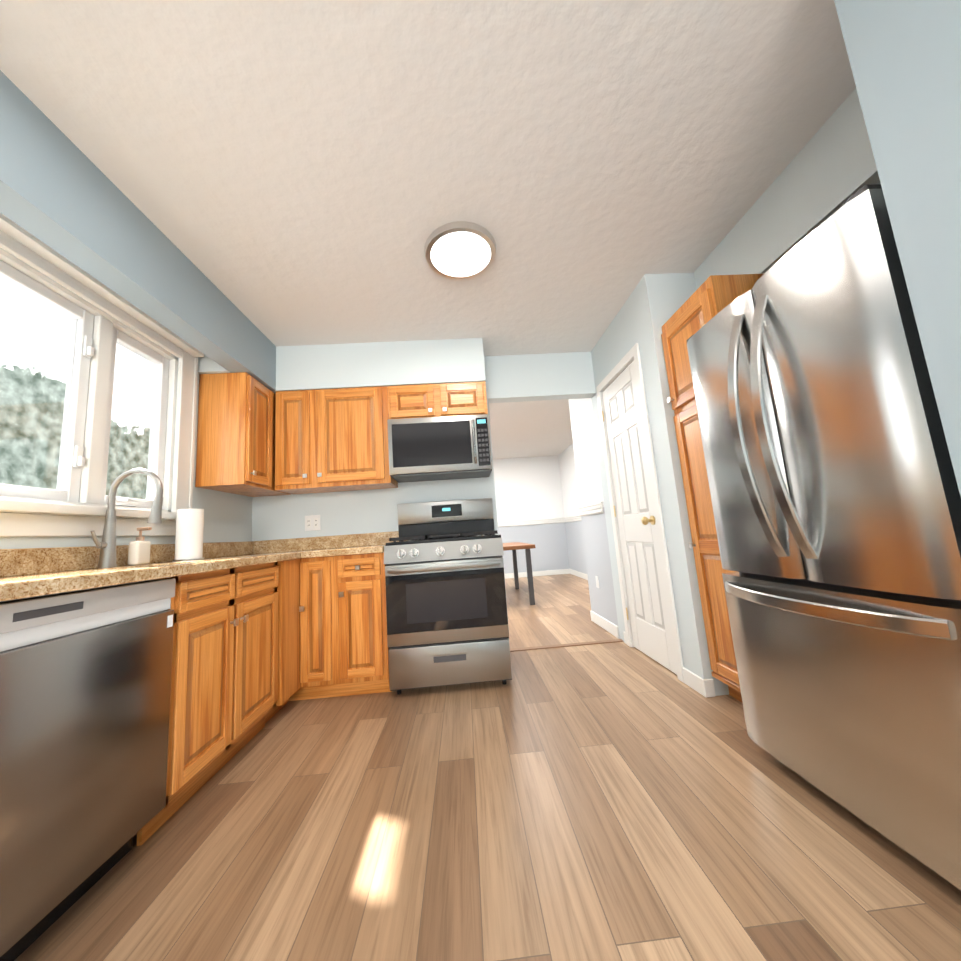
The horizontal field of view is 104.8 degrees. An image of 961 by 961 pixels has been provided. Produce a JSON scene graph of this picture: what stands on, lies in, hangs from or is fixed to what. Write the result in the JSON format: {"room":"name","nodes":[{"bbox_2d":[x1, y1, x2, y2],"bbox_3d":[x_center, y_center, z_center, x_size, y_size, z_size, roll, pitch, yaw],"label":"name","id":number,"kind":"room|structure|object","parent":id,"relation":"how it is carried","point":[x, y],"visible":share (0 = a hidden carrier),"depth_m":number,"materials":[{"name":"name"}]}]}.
{"room":"kitchen","nodes":[
{"label":"kitchen","id":0,"kind":"room"},
{"bbox_2d":[0,248,251,548],"bbox_3d":[-1.730,-0.258,-0.574,0.100,2.490,7.437,-4,-8,-3],"label":"wall","id":1,"kind":"structure","parent":0,"point":[227,517],"depth_m":2.45,"materials":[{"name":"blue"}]},
{"bbox_2d":[0,213,203,536],"bbox_3d":[-1.815,-0.374,1.610,0.182,1.227,1.560,-4,-8,-3],"label":"window","id":2,"kind":"structure","parent":1,"relation":"in","point":[75,504],"depth_m":1.74,"materials":[{"name":"white"}]},
{"bbox_2d":[195,372,278,495],"bbox_3d":[-1.660,-0.321,2.590,0.385,0.758,0.337,-4,-8,-3],"label":"upper cabinet","id":3,"kind":"object","parent":1,"relation":"attached to","point":[256,438],"depth_m":2.45,"materials":[{"name":"brown wood"}]},
{"bbox_2d":[0,70,276,393],"bbox_3d":[-1.587,-1.333,-0.471,0.333,0.358,7.317,-4,-8,-3],"label":"soffit","id":4,"kind":"structure","parent":0,"point":[61,193],"depth_m":1.52,"materials":[{"name":"blue paint"}]},
{"bbox_2d":[276,338,485,391],"bbox_3d":[-0.778,-0.889,3.042,1.604,0.358,0.315,-4,-8,-3],"label":"soffit","id":5,"kind":"structure","parent":0,"point":[348,365],"depth_m":2.88,"materials":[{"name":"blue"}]},
{"bbox_2d":[252,352,595,540],"bbox_3d":[-0.384,0.174,3.125,2.930,2.490,0.120,-4,-8,-3],"label":"wall","id":6,"kind":"structure","parent":0,"point":[536,377],"depth_m":3.07,"materials":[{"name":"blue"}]},
{"bbox_2d":[279,390,324,493],"bbox_3d":[-1.407,-0.297,2.886,0.297,0.758,0.391,-4,-8,-3],"label":"upper cabinet","id":7,"kind":"object","parent":6,"relation":"attached to","point":[296,408],"depth_m":2.77,"materials":[{"name":"brown wood"}]},
{"bbox_2d":[305,515,320,530],"bbox_3d":[-1.356,0.343,2.991,0.124,0.124,0.008,-4,-8,-3],"label":"electrical outlet","id":8,"kind":"object","parent":6,"relation":"attached to","point":[312,522],"visible":1,"depth_m":2.99,"materials":[{"name":"white plastic"}]},
{"bbox_2d":[315,386,397,491],"bbox_3d":[-0.982,-0.319,2.943,0.560,0.758,0.322,-4,-8,-3],"label":"upper cabinet","id":9,"kind":"object","parent":6,"relation":"attached to","point":[352,452],"depth_m":2.79,"materials":[{"name":"brown wood"}]},
{"bbox_2d":[387,384,438,418],"bbox_3d":[-0.529,-0.582,3.002,0.377,0.286,0.322,-4,-8,-3],"label":"upper cabinet","id":10,"kind":"object","parent":6,"relation":"attached to","point":[407,401],"depth_m":2.85,"materials":[{"name":"brown wood"}]},
{"bbox_2d":[387,414,491,482],"bbox_3d":[-0.309,-0.247,2.903,0.754,0.427,0.439,-4,-8,-3],"label":"microwave","id":11,"kind":"object","parent":10,"relation":"attached to","point":[438,448],"visible":1,"depth_m":2.74,"materials":[{"name":"grey metal"}]},
{"bbox_2d":[439,381,487,416],"bbox_3d":[-0.150,-0.606,3.023,0.385,0.286,0.322,-4,-8,-3],"label":"upper cabinet","id":12,"kind":"object","parent":6,"relation":"attached to","point":[464,398],"depth_m":2.87,"materials":[{"name":"brown wood"}]},
{"bbox_2d":[510,626,626,651],"bbox_3d":[0.687,1.291,3.005,0.950,0.100,0.090,-4,-8,-3],"label":"threshold strip","id":13,"kind":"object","parent":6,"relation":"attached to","point":[614,630],"depth_m":3.00,"materials":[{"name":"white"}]},
{"bbox_2d":[0,0,855,459],"bbox_3d":[1.842,-1.356,2.562,7.700,0.060,13.400,-4,-8,-3],"label":"ceiling","id":14,"kind":"structure","parent":0,"point":[296,172],"depth_m":1.45,"materials":[{"name":"white paint"}]},
{"bbox_2d":[425,221,495,279],"bbox_3d":[-0.108,-1.242,2.032,0.390,0.040,0.390,-4,-8,-3],"label":"recessed light","id":15,"kind":"object","parent":14,"relation":"in","point":[460,250],"visible":1,"depth_m":1.98,"materials":[{"name":"silver metal"}]},
{"bbox_2d":[14,574,960,960],"bbox_3d":[2.022,1.162,2.202,7.700,0.060,13.400,-4,-8,-3],"label":"floor","id":16,"kind":"structure","parent":0,"point":[612,802],"depth_m":1.14,"materials":[{"name":"brown wood"}]},
{"bbox_2d":[0,578,175,960],"bbox_3d":[-1.367,0.761,0.984,0.603,0.866,0.590,-4,-8,-3],"label":"dishwasher","id":17,"kind":"object","parent":16,"relation":"on","point":[85,684],"visible":0.94,"depth_m":0.98,"materials":[{"name":"grey metal"}]},
{"bbox_2d":[157,558,308,743],"bbox_3d":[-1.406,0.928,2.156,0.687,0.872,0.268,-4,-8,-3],"label":"base cabinet","id":18,"kind":"object","parent":16,"relation":"on","point":[257,647],"depth_m":1.69,"materials":[{"name":"brown wood"}]},
{"bbox_2d":[0,531,398,601],"bbox_3d":[-1.158,0.398,1.419,1.169,0.354,3.115,-4,-8,-3],"label":"countertop","id":19,"kind":"structure","parent":18,"relation":"on","point":[29,572],"depth_m":1.57,"materials":[{"name":"stone"}]},
{"bbox_2d":[91,468,162,567],"bbox_3d":[-1.594,0.159,1.662,0.254,0.447,0.136,-4,-8,-3],"label":"faucet","id":20,"kind":"object","parent":19,"relation":"on","point":[107,556],"visible":1,"depth_m":1.69,"materials":[{"name":"silver metal"}]},
{"bbox_2d":[128,527,151,564],"bbox_3d":[-1.663,0.321,1.819,0.070,0.180,0.080,-4,-8,-3],"label":"soap dispenser","id":21,"kind":"object","parent":19,"relation":"on","point":[139,551],"visible":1,"depth_m":1.80,"materials":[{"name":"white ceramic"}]},
{"bbox_2d":[172,507,203,561],"bbox_3d":[-1.650,0.300,2.101,0.140,0.300,0.140,-4,-8,-3],"label":"paper towel","id":22,"kind":"object","parent":19,"relation":"on","point":[189,534],"visible":1,"depth_m":2.06,"materials":[{"name":"white paper"}]},
{"bbox_2d":[309,556,336,698],"bbox_3d":[-1.026,0.964,2.599,0.214,0.872,0.627,-4,-8,-3],"label":"base cabinet","id":23,"kind":"object","parent":16,"relation":"on","point":[322,570],"depth_m":2.31,"materials":[{"name":"brown wood"}]},
{"bbox_2d":[337,552,391,696],"bbox_3d":[-0.761,0.948,2.614,0.317,0.872,0.627,-4,-8,-3],"label":"base cabinet","id":24,"kind":"object","parent":16,"relation":"on","point":[362,648],"depth_m":2.32,"materials":[{"name":"brown wood"}]},
{"bbox_2d":[384,498,511,694],"bbox_3d":[-0.230,0.731,2.622,0.760,1.228,0.707,-4,-8,-3],"label":"range","id":25,"kind":"object","parent":16,"relation":"on","point":[446,613],"visible":1,"depth_m":2.31,"materials":[{"name":"grey metal"}]},
{"bbox_2d":[503,542,535,604],"bbox_3d":[0.200,1.342,5.457,1.000,0.760,1.550,-4,-8,-3],"label":"dining table","id":26,"kind":"object","parent":16,"relation":"on","point":[515,546],"visible":0.48,"depth_m":4.79,"materials":[{"name":"brown wood"}]},
{"bbox_2d":[661,274,762,702],"bbox_3d":[1.487,0.052,1.923,0.670,2.128,0.459,-4,-8,-3],"label":"pantry cabinet","id":27,"kind":"object","parent":16,"relation":"on","point":[710,297],"visible":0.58,"depth_m":1.98,"materials":[{"name":"brown wood"}]},
{"bbox_2d":[686,184,960,889],"bbox_3d":[1.395,0.137,1.255,0.902,1.785,0.798,-4,-8,-3],"label":"refrigerator","id":28,"kind":"object","parent":16,"relation":"on","point":[835,496],"visible":0.96,"depth_m":1.06,"materials":[{"name":"grey metal"}]},
{"bbox_2d":[493,456,569,573],"bbox_3d":[1.634,0.709,7.875,7.600,2.490,0.120,-4,-8,-3],"label":"wall","id":29,"kind":"structure","parent":0,"point":[528,488],"depth_m":7.81,"materials":[{"name":"white paint"}]},
{"bbox_2d":[505,569,568,578],"bbox_3d":[-0.058,1.993,7.544,3.830,0.100,0.013,-4,-8,-3],"label":"baseboard","id":30,"kind":"structure","parent":29,"relation":"attached to","point":[561,571],"depth_m":7.61,"materials":[{"name":"white wood"}]},
{"bbox_2d":[558,444,586,573],"bbox_3d":[1.913,0.407,5.899,0.120,2.490,3.900,-4,-8,-3],"label":"wall","id":31,"kind":"structure","parent":0,"point":[574,529],"depth_m":7.23,"materials":[{"name":"white paint"}]},
{"bbox_2d":[569,569,587,579],"bbox_3d":[1.876,1.766,6.926,0.013,0.100,1.427,-4,-8,-3],"label":"baseboard","id":32,"kind":"structure","parent":31,"relation":"attached to","point":[582,575],"depth_m":7.02,"materials":[{"name":"white wood"}]},
{"bbox_2d":[568,398,619,638],"bbox_3d":[1.507,0.110,3.616,0.900,2.490,0.663,-4,-8,-3],"label":"wall","id":33,"kind":"structure","parent":0,"point":[598,564],"depth_m":3.54,"materials":[{"name":"white paint"}]},
{"bbox_2d":[595,576,599,587],"bbox_3d":[1.111,0.965,3.520,0.006,0.110,0.070,-4,-8,-3],"label":"outlet","id":34,"kind":"object","parent":33,"relation":"attached to","point":[597,581],"visible":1,"depth_m":3.51,"materials":[{"name":"white plastic"}]},
{"bbox_2d":[591,273,728,695],"bbox_3d":[1.437,-0.012,2.730,0.680,2.490,1.117,-4,-8,-3],"label":"wall","id":35,"kind":"structure","parent":0,"point":[653,304],"depth_m":2.29,"materials":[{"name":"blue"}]},
{"bbox_2d":[590,611,615,626],"bbox_3d":[1.139,1.317,3.411,0.017,0.100,0.640,-4,-8,-3],"label":"baseboard","id":36,"kind":"structure","parent":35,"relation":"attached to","point":[602,622],"depth_m":3.50,"materials":[{"name":"white wood"}]},
{"bbox_2d":[602,361,676,673],"bbox_3d":[1.096,0.222,2.692,0.111,2.050,0.636,-4,-8,-3],"label":"closet door","id":37,"kind":"structure","parent":35,"relation":"in","point":[646,594],"depth_m":2.65,"materials":[{"name":"white wood"}]},
{"bbox_2d":[596,343,683,682],"bbox_3d":[1.152,0.185,2.695,0.116,2.132,0.762,-4,-8,-3],"label":"door frame","id":38,"kind":"structure","parent":35,"relation":"attached to","point":[626,360],"depth_m":2.45,"materials":[{"name":"white wood"}]},
{"bbox_2d":[694,88,880,288],"bbox_3d":[1.576,-1.252,1.685,0.360,0.355,1.320,-4,-8,-3],"label":"wall","id":39,"kind":"structure","parent":0,"point":[829,170],"depth_m":1.61,"materials":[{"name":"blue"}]},
{"bbox_2d":[834,0,960,496],"bbox_3d":[1.613,-0.643,-1.599,0.960,2.490,5.000,-4,-8,-3],"label":"wall","id":40,"kind":"structure","parent":0,"point":[904,56],"depth_m":0.83,"materials":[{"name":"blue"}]},
{"label":"outside","id":41,"kind":"structure","parent":0,"visible":0},
{"bbox_2d":[0,280,153,498],"bbox_3d":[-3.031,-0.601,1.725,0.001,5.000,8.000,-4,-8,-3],"label":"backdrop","id":42,"kind":"structure","parent":41,"point":[146,377],"depth_m":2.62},
{"bbox_3d":[-1.999,0.609,5.357,0.100,2.490,4.563,-4,-8,-3],"label":"wall","id":43,"kind":"structure","parent":0,"visible":0},
{"bbox_2d":[498,517,563,526],"bbox_3d":[-0.132,0.950,7.688,3.830,0.110,0.022,-4,-8,-3],"label":"trim","id":44,"kind":"structure","parent":43,"relation":"attached to","point":[549,520],"depth_m":7.75,"materials":[{"name":"white wood"}]},
{"bbox_2d":[564,515,581,522],"bbox_3d":[1.798,0.723,7.061,0.022,0.110,1.399,-4,-8,-3],"label":"trim","id":45,"kind":"structure","parent":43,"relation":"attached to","point":[571,518],"depth_m":7.24,"materials":[{"name":"white wood"}]},
{"bbox_2d":[578,501,603,517],"bbox_3d":[1.058,0.277,3.570,0.025,0.110,0.622,-4,-8,-3],"label":"trim","id":46,"kind":"structure","parent":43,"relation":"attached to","point":[591,509],"depth_m":3.51,"materials":[{"name":"white"}]}
]}

